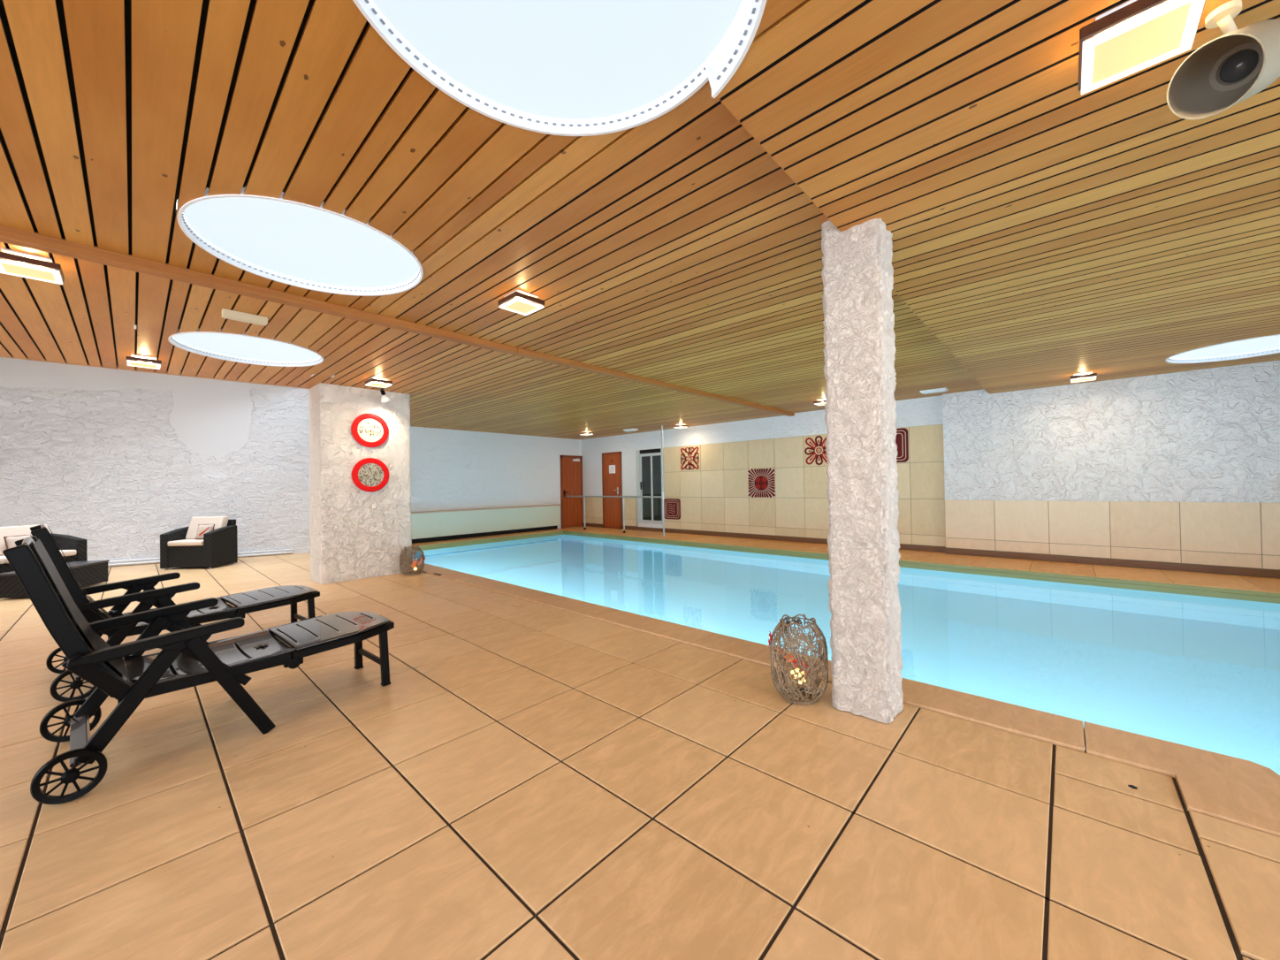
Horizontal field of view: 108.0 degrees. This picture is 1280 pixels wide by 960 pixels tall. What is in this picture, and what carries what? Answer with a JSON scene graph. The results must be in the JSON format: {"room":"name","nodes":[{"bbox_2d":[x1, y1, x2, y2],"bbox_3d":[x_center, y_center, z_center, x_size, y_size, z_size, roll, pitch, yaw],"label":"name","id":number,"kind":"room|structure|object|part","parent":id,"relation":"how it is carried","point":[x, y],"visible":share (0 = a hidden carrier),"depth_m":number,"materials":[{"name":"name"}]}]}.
{"room":"indoor swimming pool","nodes":[
{"label":"indoor swimming pool","id":0,"kind":"room"},
{"bbox_2d":[0,357,310,567],"bbox_3d":[-8.559,-0.225,7.582,6.164,3.450,0.143,-1,-1,-30],"label":"wall","id":1,"kind":"structure","parent":0,"point":[117,460],"depth_m":7.70,"materials":[{"name":"white paint"}]},
{"bbox_2d":[107,548,292,565],"bbox_3d":[-8.689,1.342,7.358,5.151,0.082,0.036,-1,-1,-30],"label":"trim","id":2,"kind":"structure","parent":1,"relation":"attached to","point":[280,552],"depth_m":7.73,"materials":[{"name":"white"}]},
{"bbox_2d":[308,381,411,584],"bbox_3d":[-3.826,0.037,6.394,0.570,2.538,1.100,-1,-1,42],"label":"wall pillar","id":3,"kind":"structure","parent":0,"point":[356,533],"depth_m":6.09,"materials":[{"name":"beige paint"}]},
{"bbox_2d":[350,413,388,447],"bbox_3d":[-3.598,-0.663,6.208,0.030,0.456,0.456,-1,-1,42],"label":"disc","id":4,"kind":"object","parent":3,"relation":"attached to","point":[368,430],"visible":1,"depth_m":6.20,"materials":[{"name":"red paint"}]},
{"bbox_2d":[351,457,389,492],"bbox_3d":[-3.588,-0.068,6.203,0.030,0.456,0.456,-1,-1,42],"label":"disc","id":5,"kind":"object","parent":3,"relation":"attached to","point":[370,475],"visible":1,"depth_m":6.19,"materials":[{"name":"red paint"}]},
{"bbox_2d":[0,0,983,439],"bbox_3d":[-2.194,-1.269,5.970,9.590,0.050,11.850,-1,-1,42],"label":"ceiling","id":6,"kind":"structure","parent":0,"point":[673,247],"depth_m":2.38,"materials":[{"name":"brown wood"}]},
{"bbox_2d":[0,247,64,284],"bbox_3d":[-3.455,-1.213,2.630,0.236,0.083,0.236,-1,-1,42],"label":"ceiling lamp","id":7,"kind":"object","parent":6,"relation":"attached to","point":[19,266],"visible":1,"depth_m":2.60,"materials":[{"name":"silver metal"}]},
{"bbox_3d":[-3.456,-1.249,2.630,0.170,0.011,0.170,-1,-1,42],"label":"mounting plate","id":8,"kind":"part","parent":7,"relation":"part of","materials":[{"name":"white"}]},
{"bbox_3d":[-3.455,-1.179,2.629,0.176,0.006,0.176,-1,-1,42],"label":"glass panel","id":9,"kind":"part","parent":7,"relation":"part of","materials":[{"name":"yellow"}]},
{"bbox_2d":[126,353,161,369],"bbox_3d":[-4.892,-1.170,4.584,0.236,0.083,0.236,-1,-1,42],"label":"ceiling lamp","id":10,"kind":"object","parent":6,"relation":"attached to","point":[140,359],"visible":1,"depth_m":4.54,"materials":[{"name":"silver metal"}]},
{"bbox_3d":[-4.893,-1.206,4.584,0.170,0.011,0.170,-1,-1,42],"label":"mounting plate","id":11,"kind":"part","parent":10,"relation":"part of","materials":[{"name":"white metal"}]},
{"bbox_3d":[-4.891,-1.135,4.583,0.176,0.006,0.176,-1,-1,42],"label":"glass panel","id":12,"kind":"part","parent":10,"relation":"part of","materials":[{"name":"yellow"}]},
{"bbox_2d":[0,354,310,388],"bbox_3d":[-5.785,-1.214,4.832,5.344,0.050,0.030,0,-1,-42],"label":"trim","id":13,"kind":"structure","parent":6,"relation":"attached to","point":[12,357],"depth_m":5.09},
{"bbox_2d":[221,308,267,326],"bbox_3d":[-2.985,-1.227,3.514,0.070,0.054,0.260,-1,-1,42],"label":"emergency light","id":14,"kind":"object","parent":6,"relation":"attached to","point":[228,314],"visible":1,"depth_m":3.49,"materials":[{"name":"beige plastic"}]},
{"bbox_2d":[167,327,323,366],"bbox_3d":[-3.713,-1.280,4.452,1.132,0.106,1.132,-1,-1,42],"label":"skylight","id":15,"kind":"object","parent":6,"relation":"attached to","point":[243,348],"visible":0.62,"depth_m":4.59,"materials":[{"name":"white plastic"}]},
{"bbox_2d":[177,186,423,296],"bbox_3d":[-1.882,-1.349,2.693,1.132,0.106,1.132,-1,-1,42],"label":"skylight","id":16,"kind":"object","parent":6,"relation":"attached to","point":[278,240],"visible":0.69,"depth_m":2.71,"materials":[{"name":"white plastic"}]},
{"bbox_2d":[365,376,392,388],"bbox_3d":[-3.169,-1.189,5.636,0.236,0.083,0.236,-1,-1,42],"label":"ceiling lamp","id":17,"kind":"object","parent":6,"relation":"attached to","point":[376,379],"visible":1,"depth_m":5.59,"materials":[{"name":"silver metal"}]},
{"bbox_3d":[-3.168,-1.154,5.636,0.176,0.006,0.176,-1,-1,42],"label":"glass panel","id":18,"kind":"part","parent":17,"relation":"part of","materials":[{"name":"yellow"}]},
{"bbox_3d":[-3.169,-1.225,5.636,0.170,0.011,0.170,-1,-1,42],"label":"mounting plate","id":19,"kind":"part","parent":17,"relation":"part of","materials":[{"name":"white metal"}]},
{"bbox_2d":[379,387,391,402],"bbox_3d":[-3.381,-1.121,6.162,0.136,0.200,0.158,-1,-1,42],"label":"spotlight","id":20,"kind":"object","parent":6,"relation":"attached to","point":[384,398],"visible":0.88,"depth_m":6.12,"materials":[{"name":"black plastic"}]},
{"bbox_2d":[380,389,385,395],"bbox_3d":[-3.383,-1.154,6.119,0.052,0.077,0.073,-1,-1,10],"label":"socket","id":21,"kind":"object","parent":20,"relation":"attached to","point":[383,392],"depth_m":6.10,"materials":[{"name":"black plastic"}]},
{"bbox_2d":[0,225,794,416],"bbox_3d":[-0.984,-1.275,4.854,0.100,0.062,11.840,-1,-1,42],"label":"ceiling beam","id":22,"kind":"structure","parent":6,"relation":"attached to","point":[37,241],"depth_m":3.22,"materials":[{"name":"brown wood"}]},
{"bbox_2d":[497,289,544,315],"bbox_3d":[-0.846,-1.271,3.317,0.236,0.083,0.236,-1,-1,42],"label":"ceiling lamp","id":23,"kind":"object","parent":6,"relation":"attached to","point":[521,302],"visible":1,"depth_m":3.28,"materials":[{"name":"white"}]},
{"bbox_3d":[-0.845,-1.236,3.317,0.176,0.006,0.176,-1,-1,42],"label":"glass panel","id":24,"kind":"part","parent":23,"relation":"part of","materials":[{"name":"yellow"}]},
{"bbox_3d":[-0.847,-1.307,3.318,0.170,0.011,0.170,-1,-1,42],"label":"mounting plate","id":25,"kind":"part","parent":23,"relation":"part of","materials":[{"name":"white"}]},
{"bbox_2d":[352,0,766,136],"bbox_3d":[-0.232,-1.351,1.236,1.132,0.186,1.132,-1,-1,42],"label":"skylight","id":26,"kind":"object","parent":6,"relation":"attached to","point":[555,67],"visible":1,"depth_m":1.51,"materials":[{"name":"white plastic"}]},
{"bbox_2d":[579,431,593,435],"bbox_3d":[-1.325,-1.162,11.541,0.236,0.083,0.236,-1,-1,42],"label":"ceiling lamp","id":27,"kind":"object","parent":6,"relation":"attached to","point":[586,433],"visible":1,"depth_m":11.49,"materials":[{"name":"silver metal"}]},
{"bbox_2d":[623,428,638,431],"bbox_3d":[-0.230,-1.206,11.257,0.340,0.040,0.180,-1,-1,42],"label":"ceiling sensor","id":28,"kind":"object","parent":6,"relation":"attached to","point":[628,430],"visible":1,"depth_m":11.20,"materials":[{"name":"white plastic"}]},
{"bbox_2d":[673,423,687,428],"bbox_3d":[0.917,-1.211,10.437,0.236,0.083,0.236,-1,-1,42],"label":"ceiling lamp","id":29,"kind":"object","parent":6,"relation":"attached to","point":[680,425],"visible":1,"depth_m":10.38,"materials":[{"name":"silver metal"}]},
{"bbox_2d":[813,397,827,405],"bbox_3d":[3.033,-1.294,7.684,0.236,0.083,0.236,-1,-1,42],"label":"ceiling lamp","id":30,"kind":"object","parent":6,"relation":"attached to","point":[822,401],"visible":0.67,"depth_m":7.64,"materials":[{"name":"silver metal"}]},
{"bbox_2d":[920,387,948,394],"bbox_3d":[4.461,-1.347,7.053,0.340,0.040,0.180,-1,-1,42],"label":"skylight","id":31,"kind":"object","parent":6,"relation":"attached to","point":[939,390],"visible":1,"depth_m":7.01,"materials":[{"name":"white glass"}]},
{"bbox_2d":[410,426,581,528],"bbox_3d":[-3.784,0.126,11.375,0.150,2.860,6.340,-1,-1,42],"label":"wall","id":32,"kind":"structure","parent":0,"point":[452,469],"depth_m":11.26,"materials":[{"name":"white paint"}]},
{"bbox_2d":[559,455,583,528],"bbox_3d":[-1.933,0.323,13.233,0.121,2.040,0.780,-1,-1,42],"label":"door","id":33,"kind":"structure","parent":32,"relation":"in","point":[571,466],"depth_m":13.22,"materials":[{"name":"brown wood"}]},
{"bbox_2d":[0,525,1279,959],"bbox_3d":[-1.165,1.304,4.604,17.214,0.122,12.596,-1,-1,42],"label":"floor","id":34,"kind":"structure","parent":0,"point":[528,780],"depth_m":1.65,"materials":[{"name":"tile"}]},
{"bbox_2d":[0,524,87,573],"bbox_3d":[-7.900,0.977,5.583,0.624,0.782,1.600,-1,-1,2],"label":"wicker sofa","id":35,"kind":"object","parent":34,"relation":"on","point":[74,548],"visible":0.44,"depth_m":6.19,"materials":[{"name":"black wicker"}]},
{"bbox_2d":[0,557,5,563],"bbox_3d":[-7.790,0.965,5.238,0.375,0.073,0.674,-1,-1,2],"label":"seat cushion","id":36,"kind":"object","parent":35,"relation":"on","point":[2,560],"depth_m":5.54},
{"bbox_2d":[3,534,31,548],"bbox_3d":[-7.813,0.817,5.861,0.150,0.235,0.247,-1,-1,2],"label":"throw pillow","id":37,"kind":"object","parent":35,"relation":"on","point":[10,541],"visible":0.26,"depth_m":5.78,"materials":[{"name":"white fabric"}]},
{"bbox_2d":[0,524,49,555],"bbox_3d":[-7.992,0.764,5.930,0.227,0.346,0.670,-1,-1,2],"label":"cushion","id":38,"kind":"object","parent":35,"relation":"on","point":[12,530],"depth_m":5.91,"materials":[{"name":"beige fabric"}]},
{"bbox_2d":[0,549,76,563],"bbox_3d":[-7.761,0.972,5.918,0.375,0.073,0.674,-1,-1,2],"label":"seat cushion","id":39,"kind":"object","parent":35,"relation":"on","point":[68,553],"depth_m":6.15,"materials":[{"name":"beige fabric"}]},
{"bbox_3d":[-7.829,1.041,6.325,0.520,0.629,0.110,-1,-1,2],"label":"arm","id":40,"kind":"part","parent":35,"relation":"part of","materials":[{"name":"black wicker"}]},
{"bbox_2d":[0,559,109,598],"bbox_3d":[-7.127,1.197,5.691,0.380,0.280,0.900,-1,-1,-13],"label":"table","id":41,"kind":"object","parent":34,"relation":"on","point":[88,572],"visible":0.53,"depth_m":5.78,"materials":[{"name":"grey wicker"}]},
{"bbox_2d":[30,524,319,701],"bbox_3d":[-3.162,0.767,3.300,0.726,1.011,1.414,-1,-1,37],"label":"sun lounger","id":42,"kind":"object","parent":34,"relation":"on","point":[243,603],"visible":0.76,"depth_m":3.02,"materials":[{"name":"black plastic"}]},
{"bbox_3d":[-3.705,0.608,3.020,0.044,0.656,0.314,-1,-1,37],"label":"rail","id":43,"kind":"part","parent":42,"relation":"part of","materials":[{"name":"black plastic"}]},
{"bbox_3d":[-3.287,0.598,2.705,0.044,0.656,0.314,-1,-1,37],"label":"rail","id":44,"kind":"part","parent":42,"relation":"part of","materials":[{"name":"black plastic"}]},
{"bbox_3d":[-3.486,0.586,2.877,0.473,0.648,0.274,-1,-1,37],"label":"backrest","id":45,"kind":"part","parent":42,"relation":"part of","materials":[{"name":"black plastic"}]},
{"bbox_3d":[-3.625,0.952,3.173,0.033,0.439,0.325,-1,-1,35],"label":"leg","id":46,"kind":"part","parent":42,"relation":"part of","materials":[{"name":"black plastic"}]},
{"bbox_3d":[-3.152,0.940,2.817,0.033,0.439,0.325,-1,-1,39],"label":"leg","id":47,"kind":"part","parent":42,"relation":"part of","materials":[{"name":"black plastic"}]},
{"bbox_3d":[-3.599,0.728,3.262,0.052,0.078,0.531,-1,-1,37],"label":"armrest","id":48,"kind":"part","parent":42,"relation":"part of","materials":[{"name":"black plastic"}]},
{"bbox_3d":[-3.080,0.716,2.870,0.052,0.078,0.531,-1,-1,37],"label":"armrest","id":49,"kind":"part","parent":42,"relation":"part of","materials":[{"name":"black plastic"}]},
{"bbox_3d":[-3.223,0.924,3.215,0.550,0.059,0.584,-1,-1,37],"label":"seat","id":50,"kind":"part","parent":42,"relation":"part of","materials":[{"name":"black plastic"}]},
{"bbox_3d":[-2.941,0.992,3.044,0.030,0.548,0.323,-1,-1,33],"label":"leg","id":51,"kind":"part","parent":42,"relation":"part of","materials":[{"name":"black plastic"}]},
{"bbox_3d":[-3.001,0.952,3.047,0.041,0.083,0.641,-1,-1,39],"label":"seat rail","id":52,"kind":"part","parent":42,"relation":"part of","materials":[{"name":"black plastic"}]},
{"bbox_3d":[-2.688,0.922,3.492,0.083,0.053,0.542,-1,-1,28],"label":"leg rest rail","id":53,"kind":"part","parent":42,"relation":"part of","materials":[{"name":"black plastic"}]},
{"bbox_3d":[-2.931,1.104,3.938,0.054,0.325,0.050,-1,-1,37],"label":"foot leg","id":54,"kind":"part","parent":42,"relation":"part of","materials":[{"name":"black plastic"}]},
{"bbox_3d":[-2.603,1.096,3.691,0.054,0.325,0.050,-1,-1,37],"label":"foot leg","id":55,"kind":"part","parent":42,"relation":"part of","materials":[{"name":"black plastic"}]},
{"bbox_2d":[2,535,394,804],"bbox_3d":[-2.115,0.740,2.437,0.726,1.011,1.414,-1,-1,39],"label":"sun lounger","id":56,"kind":"object","parent":34,"relation":"on","point":[186,659],"visible":1,"depth_m":2.10,"materials":[{"name":"black plastic"}]},
{"bbox_3d":[-2.670,0.582,2.181,0.044,0.656,0.314,-1,-1,39],"label":"rail","id":57,"kind":"part","parent":56,"relation":"part of","materials":[{"name":"black plastic"}]},
{"bbox_3d":[-2.265,0.572,1.848,0.044,0.656,0.314,-1,-1,39],"label":"rail","id":58,"kind":"part","parent":56,"relation":"part of","materials":[{"name":"black plastic"}]},
{"bbox_3d":[-2.457,0.560,2.028,0.473,0.648,0.274,-1,-1,39],"label":"backrest","id":59,"kind":"part","parent":56,"relation":"part of","materials":[{"name":"black plastic"}]},
{"bbox_3d":[-2.582,0.926,2.330,0.033,0.439,0.325,-1,-1,38],"label":"leg","id":60,"kind":"part","parent":56,"relation":"part of","materials":[{"name":"black plastic"}]},
{"bbox_3d":[-2.126,0.914,1.953,0.033,0.439,0.325,-1,-1,41],"label":"leg","id":61,"kind":"part","parent":56,"relation":"part of","materials":[{"name":"black plastic"}]},
{"bbox_3d":[-2.152,0.854,1.995,0.039,0.012,0.040,-1,-1,39],"label":"hinge knob","id":62,"kind":"part","parent":56,"relation":"part of","materials":[{"name":"silver metal"}]},
{"bbox_3d":[-2.553,0.702,2.417,0.052,0.078,0.531,-1,-1,39],"label":"armrest","id":63,"kind":"part","parent":56,"relation":"part of","materials":[{"name":"black plastic"}]},
{"bbox_3d":[-2.052,0.690,2.004,0.052,0.078,0.531,-1,-1,39],"label":"armrest","id":64,"kind":"part","parent":56,"relation":"part of","materials":[{"name":"black plastic"}]},
{"bbox_3d":[-2.408,0.979,2.587,0.030,0.548,0.323,-1,-1,43],"label":"leg","id":65,"kind":"part","parent":56,"relation":"part of","materials":[{"name":"black plastic"}]},
{"bbox_3d":[-2.393,0.936,2.530,0.041,0.083,0.641,-1,-1,38],"label":"seat rail","id":66,"kind":"part","parent":56,"relation":"part of","materials":[{"name":"black plastic"}]},
{"bbox_3d":[-2.179,0.898,2.354,0.550,0.059,0.584,-1,-1,39],"label":"seat","id":67,"kind":"part","parent":56,"relation":"part of","materials":[{"name":"black plastic"}]},
{"bbox_3d":[-1.965,0.925,2.177,0.041,0.083,0.641,-1,-1,41],"label":"seat rail","id":68,"kind":"part","parent":56,"relation":"part of","materials":[{"name":"black plastic"}]},
{"bbox_3d":[-1.905,0.966,2.172,0.030,0.548,0.323,-1,-1,36],"label":"leg","id":69,"kind":"part","parent":56,"relation":"part of","materials":[{"name":"black plastic"}]},
{"bbox_3d":[-1.632,0.896,2.608,0.083,0.053,0.542,-1,-1,30],"label":"leg rest rail","id":70,"kind":"part","parent":56,"relation":"part of","materials":[{"name":"black plastic"}]},
{"bbox_3d":[-1.856,1.077,3.064,0.054,0.325,0.050,-1,-1,39],"label":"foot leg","id":71,"kind":"part","parent":56,"relation":"part of","materials":[{"name":"black plastic"}]},
{"bbox_3d":[-1.539,1.069,2.803,0.054,0.325,0.050,-1,-1,39],"label":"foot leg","id":72,"kind":"part","parent":56,"relation":"part of","materials":[{"name":"black plastic"}]},
{"bbox_2d":[160,516,237,569],"bbox_3d":[-6.956,0.979,7.384,0.760,0.782,0.604,-1,-1,-1],"label":"wicker armchair","id":73,"kind":"object","parent":34,"relation":"on","point":[179,547],"visible":1,"depth_m":7.16,"materials":[{"name":"black wicker"}]},
{"bbox_3d":[-7.279,1.052,7.338,0.110,0.609,0.500,-1,-1,-1],"label":"arm","id":74,"kind":"part","parent":73,"relation":"part of","materials":[{"name":"black wicker"}]},
{"bbox_2d":[167,539,203,546],"bbox_3d":[-6.953,0.971,7.260,0.514,0.073,0.355,-1,-1,-1],"label":"seat cushion","id":75,"kind":"object","parent":73,"relation":"on","point":[171,542],"depth_m":7.09,"materials":[{"name":"beige fabric"}]},
{"bbox_2d":[195,524,214,539],"bbox_3d":[-6.857,0.815,7.321,0.247,0.235,0.150,-1,-1,-1],"label":"throw pillow","id":76,"kind":"object","parent":73,"relation":"on","point":[202,529],"visible":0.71,"depth_m":7.29,"materials":[{"name":"white fabric"}]},
{"bbox_2d":[185,516,228,539],"bbox_3d":[-6.962,0.762,7.480,0.510,0.346,0.227,-1,-1,-1],"label":"cushion","id":77,"kind":"object","parent":73,"relation":"on","point":[219,521],"depth_m":7.45,"materials":[{"name":"beige fabric"}]},
{"bbox_3d":[-6.629,1.041,7.355,0.110,0.609,0.500,-1,-1,-1],"label":"arm","id":78,"kind":"part","parent":73,"relation":"part of","materials":[{"name":"black wicker"}]},
{"bbox_2d":[399,545,425,575],"bbox_3d":[-3.142,1.105,6.410,0.324,0.380,0.309,-1,-1,42],"label":"wire lantern","id":79,"kind":"object","parent":34,"relation":"on","point":[415,564],"visible":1,"depth_m":6.33,"materials":[{"name":"brown metal"}]},
{"bbox_2d":[411,503,560,543],"bbox_3d":[-4.005,1.017,10.890,0.145,0.674,5.240,-1,-1,42],"label":"panel","id":80,"kind":"object","parent":34,"relation":"on","point":[440,525],"visible":0.52,"depth_m":11.04,"materials":[{"name":"white"}]},
{"bbox_2d":[564,425,665,535],"bbox_3d":[-0.785,0.040,11.840,3.644,2.538,0.090,-1,-1,42],"label":"handrail","id":81,"kind":"object","parent":34,"relation":"on","point":[662,456],"visible":0.98,"depth_m":10.98,"materials":[{"name":"grey metal"}]},
{"bbox_3d":[-1.488,0.879,12.490,0.042,0.873,0.042,-1,-1,42],"label":"post","id":82,"kind":"part","parent":81,"relation":"part of","materials":[{"name":"grey metal"}]},
{"bbox_3d":[-0.784,0.425,11.842,3.570,0.042,0.042,-1,-1,42],"label":"rail","id":83,"kind":"part","parent":81,"relation":"part of","materials":[{"name":"grey metal"}]},
{"bbox_3d":[-0.397,0.851,11.490,0.042,0.873,0.042,-1,-1,42],"label":"post","id":84,"kind":"part","parent":81,"relation":"part of","materials":[{"name":"grey metal"}]},
{"bbox_3d":[0.525,0.000,10.640,0.042,2.527,0.042,-1,-1,42],"label":"post","id":85,"kind":"part","parent":81,"relation":"part of","materials":[{"name":"grey metal"}]},
{"bbox_2d":[768,613,828,704],"bbox_3d":[0.871,0.972,2.551,0.300,0.436,0.301,0,-1,-41],"label":"wire lantern","id":86,"kind":"object","parent":34,"relation":"on","point":[791,694],"visible":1,"depth_m":2.46,"materials":[{"name":"brown metal"}]},
{"bbox_2d":[784,653,793,662],"bbox_3d":[0.786,0.935,2.444,0.056,0.049,0.012,-1,-1,38],"label":"flower","id":87,"kind":"object","parent":86,"relation":"on","point":[789,658],"depth_m":2.44,"materials":[{"name":"orange plant"}]},
{"bbox_2d":[792,657,802,667],"bbox_3d":[0.822,0.950,2.424,0.064,0.055,0.012,-1,-1,21],"label":"flower","id":88,"kind":"object","parent":86,"relation":"on","point":[796,661],"depth_m":2.42,"materials":[{"name":"red fabric"}]},
{"bbox_2d":[416,562,1279,837],"bbox_3d":[-1.538,1.295,5.205,10.548,0.100,0.559,-1,-1,42],"label":"pool edge","id":89,"kind":"structure","parent":34,"relation":"attached to","point":[1232,789],"depth_m":2.13,"materials":[{"name":"tile"}]},
{"bbox_2d":[1127,784,1137,789],"bbox_3d":[1.871,1.165,1.765,0.024,0.001,0.028,-1,-1,42],"label":"drain hole","id":90,"kind":"object","parent":34,"relation":"on","point":[1130,786],"visible":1,"depth_m":1.76,"materials":[{"name":"black metal"}]},
{"bbox_2d":[581,395,945,547],"bbox_3d":[1.589,0.028,10.638,9.170,2.860,0.166,-1,-1,42],"label":"wall","id":91,"kind":"structure","parent":0,"point":[715,498],"depth_m":9.63,"materials":[{"name":"tile"}]},
{"bbox_2d":[601,451,623,529],"bbox_3d":[-0.770,0.282,12.668,0.740,2.070,0.121,-1,-1,42],"label":"door","id":92,"kind":"structure","parent":91,"relation":"in","point":[612,473],"depth_m":12.65,"materials":[{"name":"brown wood"}]},
{"bbox_2d":[635,448,663,524],"bbox_3d":[0.282,0.156,11.792,0.900,1.870,0.130,-1,-1,42],"label":"glass door","id":93,"kind":"structure","parent":91,"relation":"in","point":[649,461],"depth_m":11.81,"materials":[{"name":"white glass"}]},
{"bbox_3d":[0.300,0.191,11.773,0.730,1.660,0.005,-1,-1,42],"label":"pane","id":94,"kind":"part","parent":93,"relation":"part of","materials":[{"name":"clear glass"}]},
{"bbox_2d":[663,498,680,519],"bbox_3d":[0.779,0.703,11.267,0.500,0.500,0.014,-1,-1,42],"label":"tile","id":95,"kind":"structure","parent":91,"relation":"attached to","point":[672,506],"depth_m":11.26,"materials":[{"name":"red tile"}]},
{"bbox_2d":[679,444,700,471],"bbox_3d":[1.167,-0.505,10.904,0.595,0.595,0.014,-1,-1,42],"label":"tile","id":96,"kind":"structure","parent":91,"relation":"attached to","point":[689,455],"depth_m":10.89,"materials":[{"name":"stone"}]},
{"bbox_2d":[747,468,775,497],"bbox_3d":[2.523,0.064,9.665,0.617,0.614,0.014,-1,-1,42],"label":"tile","id":97,"kind":"structure","parent":91,"relation":"attached to","point":[761,481],"depth_m":9.65,"materials":[{"name":"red tile"}]},
{"bbox_2d":[803,434,826,466],"bbox_3d":[3.408,-0.563,8.851,0.595,0.595,0.014,-1,-1,42],"label":"tile","id":98,"kind":"structure","parent":91,"relation":"attached to","point":[814,445],"depth_m":8.90,"materials":[{"name":"tile"}]},
{"bbox_2d":[895,427,908,462],"bbox_3d":[4.308,-0.587,8.027,0.580,0.580,0.014,-1,-1,42],"label":"tile","id":99,"kind":"structure","parent":91,"relation":"attached to","point":[902,438],"depth_m":7.89,"materials":[{"name":"red tile"}]},
{"bbox_2d":[582,523,1279,578],"bbox_3d":[3.595,1.158,8.628,14.400,0.089,0.130,-1,-1,42],"label":"baseboard","id":100,"kind":"structure","parent":91,"relation":"attached to","point":[1177,567],"depth_m":6.61,"materials":[{"name":"brown"}]},
{"bbox_2d":[821,218,903,723],"bbox_3d":[1.157,-0.098,2.429,0.304,2.556,0.260,-1,-1,42],"label":"wall column","id":101,"kind":"structure","parent":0,"point":[864,552],"depth_m":2.33,"materials":[{"name":"paint"}]},
{"bbox_2d":[716,0,1279,394],"bbox_3d":[3.122,-1.337,1.099,4.830,0.030,11.850,-1,-1,42],"label":"ceiling","id":102,"kind":"structure","parent":0,"point":[1045,232],"depth_m":1.96,"materials":[{"name":"brown wood"}]},
{"bbox_2d":[1069,371,1097,382],"bbox_3d":[5.468,-1.274,5.738,0.236,0.083,0.236,-1,-1,42],"label":"ceiling lamp","id":103,"kind":"object","parent":102,"relation":"attached to","point":[1077,377],"visible":1,"depth_m":5.69,"materials":[{"name":"silver metal"}]},
{"bbox_3d":[5.468,-1.310,5.738,0.170,0.011,0.170,-1,-1,42],"label":"mounting plate","id":104,"kind":"part","parent":103,"relation":"part of","materials":[{"name":"white metal"}]},
{"bbox_3d":[5.469,-1.240,5.737,0.176,0.006,0.176,-1,-1,42],"label":"glass panel","id":105,"kind":"part","parent":103,"relation":"part of","materials":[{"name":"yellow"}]},
{"bbox_2d":[1077,0,1205,94],"bbox_3d":[1.388,-1.249,1.298,0.236,0.083,0.236,-1,-1,42],"label":"ceiling lamp","id":106,"kind":"object","parent":102,"relation":"attached to","point":[1133,36],"visible":1,"depth_m":1.28,"materials":[{"name":"silver metal"}]},
{"bbox_3d":[1.387,-1.285,1.299,0.170,0.011,0.170,-1,-1,42],"label":"mounting plate","id":107,"kind":"part","parent":106,"relation":"part of","materials":[{"name":"white"}]},
{"bbox_3d":[1.388,-1.214,1.298,0.176,0.006,0.176,-1,-1,42],"label":"glass panel","id":108,"kind":"part","parent":106,"relation":"part of","materials":[{"name":"yellow glass"}]},
{"bbox_2d":[1165,334,1279,363],"bbox_3d":[6.197,-1.386,4.730,1.132,0.106,1.132,-1,-1,42],"label":"skylight","id":109,"kind":"object","parent":102,"relation":"attached to","point":[1266,345],"visible":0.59,"depth_m":5.03,"materials":[{"name":"white glass"}]},
{"bbox_2d":[1166,0,1279,119],"bbox_3d":[1.606,-1.136,1.260,0.305,0.317,0.180,-1,-1,-22],"label":"speaker","id":110,"kind":"object","parent":102,"relation":"hanging from","point":[1236,65],"visible":1,"depth_m":1.27,"materials":[{"name":"beige plastic"}]},
{"bbox_2d":[942,360,1279,570],"bbox_3d":[6.974,-0.113,5.638,5.530,2.860,0.262,-1,-1,42],"label":"wall","id":111,"kind":"structure","parent":0,"point":[1213,434],"depth_m":6.06,"materials":[{"name":"white paint"}]},
{"bbox_3d":[1.177,1.900,5.524,14.000,1.330,5.820,-1,-1,42],"label":"floor","id":112,"kind":"structure","parent":0,"visible":0},
{"bbox_2d":[412,533,1279,775],"bbox_3d":[1.145,1.320,5.542,13.850,0.001,5.708,-1,-1,42],"label":"pool water","id":113,"kind":"object","parent":112,"relation":"in","point":[1201,672],"visible":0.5,"depth_m":4.08,"materials":[{"name":"blue liquid"}]},
{"bbox_2d":[414,530,1279,602],"bbox_3d":[1.502,1.299,5.955,13.880,0.148,4.680,-1,-1,42],"label":"pool edge","id":114,"kind":"structure","parent":112,"relation":"attached to","point":[1240,594],"depth_m":6.20,"materials":[{"name":"beige tile"}]}
]}

